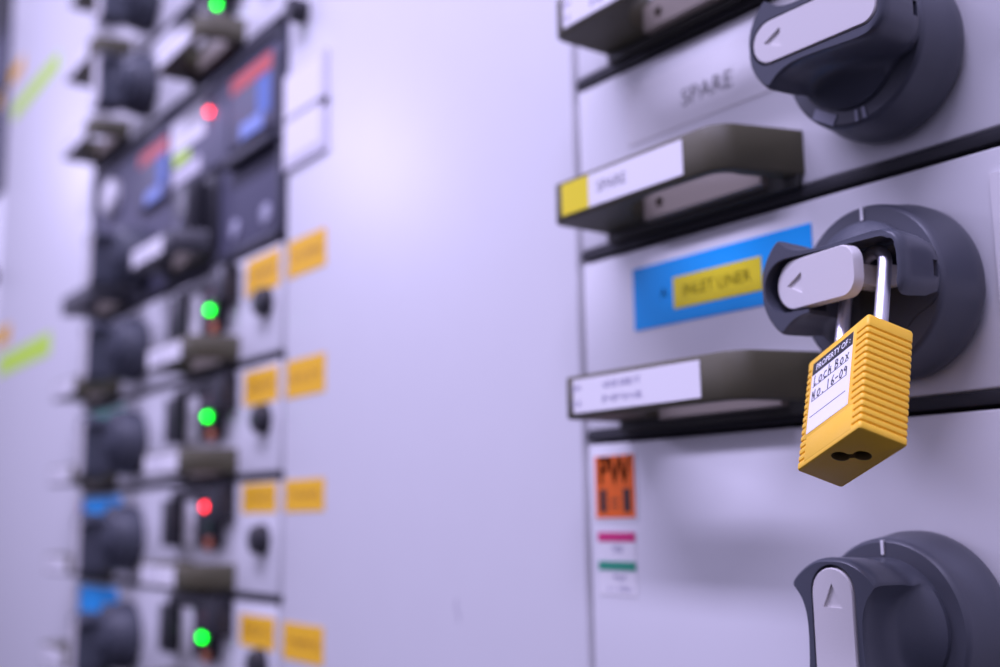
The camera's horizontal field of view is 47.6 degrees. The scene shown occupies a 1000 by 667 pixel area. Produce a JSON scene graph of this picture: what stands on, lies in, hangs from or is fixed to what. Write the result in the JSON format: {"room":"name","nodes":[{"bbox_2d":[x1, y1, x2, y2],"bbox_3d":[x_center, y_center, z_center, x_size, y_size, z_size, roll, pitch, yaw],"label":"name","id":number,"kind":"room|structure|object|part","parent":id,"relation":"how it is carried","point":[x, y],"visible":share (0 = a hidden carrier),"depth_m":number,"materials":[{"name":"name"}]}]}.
{"room":"electrical room","nodes":[
{"label":"electrical room","id":0,"kind":"room"},
{"bbox_2d":[0,0,958,493],"bbox_3d":[-0.406,-0.021,1.331,0.036,1.900,3.150,6,-11,-36],"label":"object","id":1,"kind":"structure","parent":0,"point":[6,6],"depth_m":2.06,"materials":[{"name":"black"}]},
{"bbox_2d":[0,193,3,249],"bbox_3d":[-0.978,0.350,2.010,0.037,1.094,0.594,6,-11,-36],"label":"door","id":2,"kind":"structure","parent":1,"relation":"attached to","point":[1,195],"depth_m":1.85,"materials":[{"name":"paint"}]},
{"bbox_2d":[0,19,12,194],"bbox_3d":[-0.986,-0.341,2.122,0.028,0.294,0.597,6,-11,-36],"label":"drawer","id":3,"kind":"object","parent":1,"relation":"attached to","point":[6,37],"visible":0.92,"depth_m":1.89,"materials":[{"name":"grey metal"}]},
{"bbox_2d":[0,0,101,666],"bbox_3d":[-0.648,0.026,1.607,0.022,1.595,0.507,6,-11,-36],"label":"door","id":4,"kind":"structure","parent":1,"relation":"attached to","point":[47,212],"depth_m":1.59,"materials":[{"name":"paint"}]},
{"bbox_2d":[70,0,95,13],"bbox_3d":[-0.367,-0.487,1.235,0.084,0.098,0.549,6,-11,-36],"label":"drawer unit","id":5,"kind":"object","parent":1,"relation":"attached to","point":[89,6],"visible":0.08,"depth_m":1.43,"materials":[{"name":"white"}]},
{"bbox_2d":[68,600,141,666],"bbox_3d":[-0.409,0.313,1.165,0.060,0.073,0.071,6,-11,-36],"label":"switch","id":6,"kind":"object","parent":1,"relation":"attached to","point":[111,636],"depth_m":1.15,"materials":[{"name":"black plastic"}]},
{"bbox_2d":[72,504,144,575],"bbox_3d":[-0.411,0.215,1.181,0.060,0.073,0.071,6,-11,-36],"label":"switch","id":7,"kind":"object","parent":1,"relation":"attached to","point":[114,539],"depth_m":1.16,"materials":[{"name":"black plastic"}]},
{"bbox_2d":[76,409,147,477],"bbox_3d":[-0.412,0.116,1.196,0.060,0.073,0.071,6,-11,-36],"label":"switch","id":8,"kind":"object","parent":1,"relation":"attached to","point":[117,444],"depth_m":1.18,"materials":[{"name":"black plastic"}]},
{"bbox_2d":[80,317,150,382],"bbox_3d":[-0.414,0.017,1.212,0.060,0.073,0.071,6,-11,-36],"label":"switch","id":9,"kind":"object","parent":1,"relation":"attached to","point":[118,350],"depth_m":1.19,"materials":[{"name":"black plastic"}]},
{"bbox_2d":[84,227,152,291],"bbox_3d":[-0.416,-0.082,1.228,0.060,0.073,0.071,6,-11,-36],"label":"switch","id":10,"kind":"object","parent":1,"relation":"attached to","point":[107,255],"depth_m":1.21,"materials":[{"name":"black plastic"}]},
{"bbox_2d":[91,51,159,116],"bbox_3d":[-0.419,-0.279,1.259,0.060,0.073,0.071,6,-11,-36],"label":"switch","id":11,"kind":"object","parent":1,"relation":"attached to","point":[130,84],"depth_m":1.24,"materials":[{"name":"black plastic"}]},
{"bbox_2d":[95,0,161,33],"bbox_3d":[-0.421,-0.378,1.275,0.060,0.073,0.071,6,-11,-36],"label":"switch","id":12,"kind":"object","parent":1,"relation":"attached to","point":[141,16],"depth_m":1.26,"materials":[{"name":"black plastic"}]},
{"bbox_2d":[67,0,193,87],"bbox_3d":[-0.365,-0.388,1.220,0.084,0.098,0.549,6,-11,-36],"label":"drawer unit","id":13,"kind":"object","parent":1,"relation":"attached to","point":[128,26],"visible":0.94,"depth_m":1.27,"materials":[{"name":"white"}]},
{"bbox_3d":[-0.489,-0.331,1.380,0.042,0.021,0.131,6,-11,-36],"label":"pull handle","id":14,"kind":"part","parent":13,"relation":"part of","materials":[{"name":"green plastic"}]},
{"bbox_3d":[-0.342,-0.389,1.237,0.022,0.092,0.547,6,-11,-36],"label":"panel","id":15,"kind":"part","parent":13,"relation":"part of","materials":[{"name":"paint"}]},
{"bbox_2d":[41,580,282,666],"bbox_3d":[-0.353,0.301,1.110,0.084,0.101,0.549,6,-11,-36],"label":"drawer unit","id":16,"kind":"object","parent":1,"relation":"attached to","point":[114,624],"visible":1,"depth_m":1.08,"materials":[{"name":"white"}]},
{"bbox_3d":[-0.477,0.360,1.270,0.042,0.021,0.131,6,-11,-36],"label":"pull handle","id":17,"kind":"part","parent":16,"relation":"part of","materials":[{"name":"green plastic"}]},
{"bbox_3d":[-0.287,0.274,1.047,0.006,0.042,0.029,6,-11,-36],"label":"plate","id":18,"kind":"part","parent":16,"relation":"part of","materials":[{"name":"white metal"}]},
{"bbox_2d":[198,633,204,641],"bbox_3d":[-0.264,0.268,0.999,0.004,0.007,0.007,6,-11,-36],"label":"lamp","id":19,"kind":"object","parent":16,"relation":"on","point":[201,637],"depth_m":1.00,"materials":[{"name":"green plastic"}]},
{"bbox_2d":[201,650,209,663],"bbox_3d":[-0.260,0.285,0.999,0.004,0.013,0.013,6,-11,-36],"label":"lamp","id":20,"kind":"object","parent":16,"relation":"on","point":[205,654],"depth_m":1.00,"materials":[{"name":"orange"}]},
{"bbox_2d":[45,480,283,602],"bbox_3d":[-0.358,0.205,1.129,0.084,0.099,0.558,6,-11,-36],"label":"drawer unit","id":21,"kind":"object","parent":1,"relation":"attached to","point":[224,539],"visible":0.99,"depth_m":1.04,"materials":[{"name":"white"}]},
{"bbox_3d":[-0.479,0.261,1.286,0.042,0.021,0.131,6,-11,-36],"label":"pull handle","id":22,"kind":"part","parent":21,"relation":"part of","materials":[{"name":"green plastic"}]},
{"bbox_3d":[-0.284,0.217,1.020,0.042,0.021,0.131,6,-11,-36],"label":"pull handle","id":23,"kind":"part","parent":21,"relation":"part of","materials":[{"name":"green plastic"}]},
{"bbox_3d":[-0.289,0.177,1.062,0.006,0.042,0.029,6,-11,-36],"label":"plate","id":24,"kind":"part","parent":21,"relation":"part of","materials":[{"name":"white"}]},
{"bbox_2d":[202,503,206,510],"bbox_3d":[-0.266,0.156,1.017,0.004,0.007,0.007,6,-11,-36],"label":"lamp","id":25,"kind":"object","parent":21,"relation":"on","point":[204,506],"depth_m":1.01,"materials":[{"name":"red plastic"}]},
{"bbox_2d":[204,537,212,550],"bbox_3d":[-0.262,0.189,1.014,0.004,0.013,0.013,6,-11,-36],"label":"lamp","id":26,"kind":"object","parent":21,"relation":"on","point":[208,541],"depth_m":1.01,"materials":[{"name":"orange"}]},
{"bbox_2d":[204,521,212,532],"bbox_3d":[-0.262,0.172,1.017,0.004,0.013,0.013,6,-11,-36],"label":"lamp","id":27,"kind":"object","parent":21,"relation":"on","point":[208,526],"depth_m":1.01,"materials":[{"name":"green"}]},
{"bbox_2d":[48,359,285,493],"bbox_3d":[-0.357,0.105,1.141,0.084,0.098,0.549,6,-11,-36],"label":"drawer unit","id":28,"kind":"object","parent":1,"relation":"attached to","point":[225,427],"visible":0.98,"depth_m":1.06,"materials":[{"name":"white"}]},
{"bbox_3d":[-0.481,0.163,1.301,0.042,0.021,0.131,6,-11,-36],"label":"pull handle","id":29,"kind":"part","parent":28,"relation":"part of","materials":[{"name":"green plastic"}]},
{"bbox_3d":[-0.285,0.118,1.035,0.042,0.021,0.131,6,-11,-36],"label":"pull handle","id":30,"kind":"part","parent":28,"relation":"part of","materials":[{"name":"green plastic"}]},
{"bbox_3d":[-0.290,0.081,1.078,0.006,0.042,0.029,6,-11,-36],"label":"plate","id":31,"kind":"part","parent":28,"relation":"part of","materials":[{"name":"white metal"}]},
{"bbox_2d":[204,413,209,420],"bbox_3d":[-0.267,0.076,1.030,0.004,0.007,0.007,6,-11,-36],"label":"lamp","id":32,"kind":"object","parent":28,"relation":"on","point":[207,415],"depth_m":1.03,"materials":[{"name":"green plastic"}]},
{"bbox_2d":[207,429,214,441],"bbox_3d":[-0.263,0.092,1.030,0.004,0.013,0.013,6,-11,-36],"label":"lamp","id":33,"kind":"object","parent":28,"relation":"on","point":[210,432],"depth_m":1.03,"materials":[{"name":"orange"}]},
{"bbox_2d":[52,242,286,410],"bbox_3d":[-0.358,0.007,1.157,0.084,0.098,0.549,6,-11,-36],"label":"drawer unit","id":34,"kind":"object","parent":1,"relation":"attached to","point":[233,318],"visible":1,"depth_m":1.07,"materials":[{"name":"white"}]},
{"bbox_3d":[-0.482,0.064,1.317,0.042,0.021,0.131,6,-11,-36],"label":"pull handle","id":35,"kind":"part","parent":34,"relation":"part of","materials":[{"name":"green plastic"}]},
{"bbox_3d":[-0.287,0.019,1.051,0.042,0.021,0.131,6,-11,-36],"label":"pull handle","id":36,"kind":"part","parent":34,"relation":"part of","materials":[{"name":"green plastic"}]},
{"bbox_3d":[-0.292,-0.016,1.093,0.006,0.042,0.029,6,-11,-36],"label":"plate","id":37,"kind":"part","parent":34,"relation":"part of","materials":[{"name":"white"}]},
{"bbox_2d":[206,306,212,313],"bbox_3d":[-0.269,-0.022,1.046,0.004,0.007,0.007,6,-11,-36],"label":"lamp","id":38,"kind":"object","parent":34,"relation":"on","point":[209,310],"depth_m":1.04,"materials":[{"name":"green plastic"}]},
{"bbox_2d":[209,322,217,334],"bbox_3d":[-0.265,-0.005,1.045,0.004,0.013,0.013,6,-11,-36],"label":"lamp","id":39,"kind":"object","parent":34,"relation":"on","point":[213,326],"depth_m":1.04,"materials":[{"name":"orange"}]},
{"bbox_2d":[63,0,286,172],"bbox_3d":[-0.364,-0.289,1.204,0.084,0.098,0.549,6,-11,-36],"label":"drawer unit","id":40,"kind":"object","parent":1,"relation":"attached to","point":[131,93],"visible":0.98,"depth_m":1.23,"materials":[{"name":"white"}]},
{"bbox_3d":[-0.488,-0.233,1.364,0.042,0.021,0.131,6,-11,-36],"label":"pull handle","id":41,"kind":"part","parent":40,"relation":"part of","materials":[{"name":"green plastic"}]},
{"bbox_3d":[-0.340,-0.290,1.222,0.022,0.092,0.547,6,-11,-36],"label":"panel","id":42,"kind":"part","parent":40,"relation":"part of","materials":[{"name":"paint"}]},
{"bbox_3d":[-0.292,-0.277,1.098,0.042,0.021,0.131,6,-11,-36],"label":"pull handle","id":43,"kind":"part","parent":40,"relation":"part of","materials":[{"name":"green plastic"}]},
{"bbox_3d":[-0.297,-0.312,1.140,0.006,0.042,0.029,6,-11,-36],"label":"plate","id":44,"kind":"part","parent":40,"relation":"part of","materials":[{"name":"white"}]},
{"bbox_2d":[214,1,219,8],"bbox_3d":[-0.274,-0.317,1.093,0.004,0.007,0.007,6,-11,-36],"label":"lamp","id":45,"kind":"object","parent":40,"relation":"on","point":[217,3],"depth_m":1.09,"materials":[{"name":"green plastic"}]},
{"bbox_2d":[61,18,289,323],"bbox_3d":[-0.361,-0.142,1.179,0.082,0.194,0.552,6,-11,-36],"label":"control panel","id":46,"kind":"object","parent":1,"relation":"attached to","point":[204,188],"visible":0.98,"depth_m":1.09,"materials":[{"name":"grey"}]},
{"bbox_3d":[-0.470,-0.038,1.313,0.042,0.021,0.131,6,-11,-36],"label":"pull handle","id":47,"kind":"part","parent":46,"relation":"part of","materials":[{"name":"grey plastic"}]},
{"bbox_3d":[-0.373,-0.149,1.217,0.001,0.014,0.048,6,-11,-36],"label":"plate","id":48,"kind":"part","parent":46,"relation":"part of","materials":[{"name":"blue plastic"}]},
{"bbox_3d":[-0.323,-0.080,1.113,0.042,0.021,0.131,6,-11,-36],"label":"pull handle","id":49,"kind":"part","parent":46,"relation":"part of","materials":[{"name":"grey plastic"}]},
{"bbox_3d":[-0.316,-0.206,1.146,0.001,0.035,0.093,6,-11,-36],"label":"plate","id":50,"kind":"part","parent":46,"relation":"part of","materials":[{"name":"white plastic"}]},
{"bbox_3d":[-0.296,-0.115,1.093,0.028,0.074,0.070,6,-11,-36],"label":"selector knob","id":51,"kind":"part","parent":46,"relation":"part of","materials":[{"name":"grey plastic"}]},
{"bbox_3d":[-0.222,-0.185,1.012,0.001,0.014,0.047,6,-11,-36],"label":"plate","id":52,"kind":"part","parent":46,"relation":"part of","materials":[{"name":"blue plastic"}]},
{"bbox_2d":[206,108,211,114],"bbox_3d":[-0.281,-0.214,1.092,0.004,0.007,0.007,6,-11,-36],"label":"lamp","id":53,"kind":"object","parent":1,"relation":"attached to","point":[208,110],"depth_m":1.09,"materials":[{"name":"red plastic"}]},
{"bbox_2d":[282,0,610,666],"bbox_3d":[-0.067,-0.112,0.803,0.038,1.595,0.378,6,-11,-36],"label":"door","id":54,"kind":"structure","parent":1,"relation":"attached to","point":[437,496],"depth_m":0.75,"materials":[{"name":"paint"}]},
{"bbox_2d":[557,0,774,91],"bbox_3d":[0.209,-0.231,0.398,0.084,0.098,0.617,6,-11,-36],"label":"drawer unit","id":55,"kind":"object","parent":1,"relation":"attached to","point":[612,38],"visible":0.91,"depth_m":0.59,"materials":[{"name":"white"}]},
{"bbox_3d":[0.233,-0.231,0.415,0.022,0.092,0.615,6,-11,-36],"label":"panel","id":56,"kind":"part","parent":55,"relation":"part of","materials":[{"name":"paint"}]},
{"bbox_3d":[0.083,-0.174,0.562,0.042,0.021,0.131,6,-11,-36],"label":"pull handle","id":57,"kind":"part","parent":55,"relation":"part of","materials":[{"name":"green plastic"}]},
{"bbox_2d":[556,0,999,262],"bbox_3d":[0.211,-0.132,0.382,0.084,0.098,0.617,6,-11,-36],"label":"drawer unit","id":58,"kind":"object","parent":1,"relation":"attached to","point":[782,104],"visible":1,"depth_m":0.50,"materials":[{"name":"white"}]},
{"bbox_3d":[0.081,-0.074,0.550,0.042,0.021,0.131,6,-11,-36],"label":"pull handle","id":59,"kind":"part","parent":58,"relation":"part of","materials":[{"name":"green plastic"}]},
{"bbox_3d":[0.102,-0.124,0.563,0.001,0.032,0.115,6,-11,-36],"label":"name plate","id":60,"kind":"part","parent":58,"relation":"part of","materials":[{"name":"white plastic"}]},
{"bbox_2d":[567,146,999,442],"bbox_3d":[0.211,-0.033,0.365,0.089,0.098,0.617,6,-11,-36],"label":"drawer unit","id":61,"kind":"object","parent":1,"relation":"attached to","point":[719,330],"visible":0.91,"depth_m":0.48,"materials":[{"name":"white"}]},
{"bbox_3d":[0.086,0.025,0.530,0.042,0.021,0.131,6,-11,-36],"label":"pull handle","id":62,"kind":"part","parent":61,"relation":"part of","materials":[{"name":"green plastic"}]},
{"bbox_2d":[589,409,999,666],"bbox_3d":[0.215,0.115,0.343,0.084,0.198,0.617,6,-11,-36],"label":"drawer unit","id":63,"kind":"object","parent":1,"relation":"attached to","point":[715,550],"visible":1,"depth_m":0.50,"materials":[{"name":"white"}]},
{"bbox_2d":[749,0,963,143],"bbox_3d":[0.141,-0.117,0.457,0.060,0.071,0.073,6,-11,-36],"label":"switch","id":64,"kind":"object","parent":1,"relation":"attached to","point":[858,71],"depth_m":0.44,"materials":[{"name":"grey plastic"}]},
{"bbox_2d":[762,204,985,380],"bbox_3d":[0.141,-0.018,0.440,0.065,0.071,0.073,6,-11,-36],"label":"switch","id":65,"kind":"object","parent":1,"relation":"attached to","point":[937,251],"depth_m":0.43,"materials":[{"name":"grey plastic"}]},
{"bbox_2d":[798,245,912,486],"bbox_3d":[0.125,0.009,0.395,0.042,0.088,0.056,2,-10,-19],"label":"padlock","id":66,"kind":"object","parent":65,"relation":"hanging from","point":[856,413],"visible":0.98,"depth_m":0.38,"materials":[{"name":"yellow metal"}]},
{"bbox_2d":[794,531,999,666],"bbox_3d":[0.144,0.111,0.422,0.060,0.073,0.071,6,-11,-36],"label":"switch","id":67,"kind":"object","parent":1,"relation":"attached to","point":[879,598],"depth_m":0.41,"materials":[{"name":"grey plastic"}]}
]}

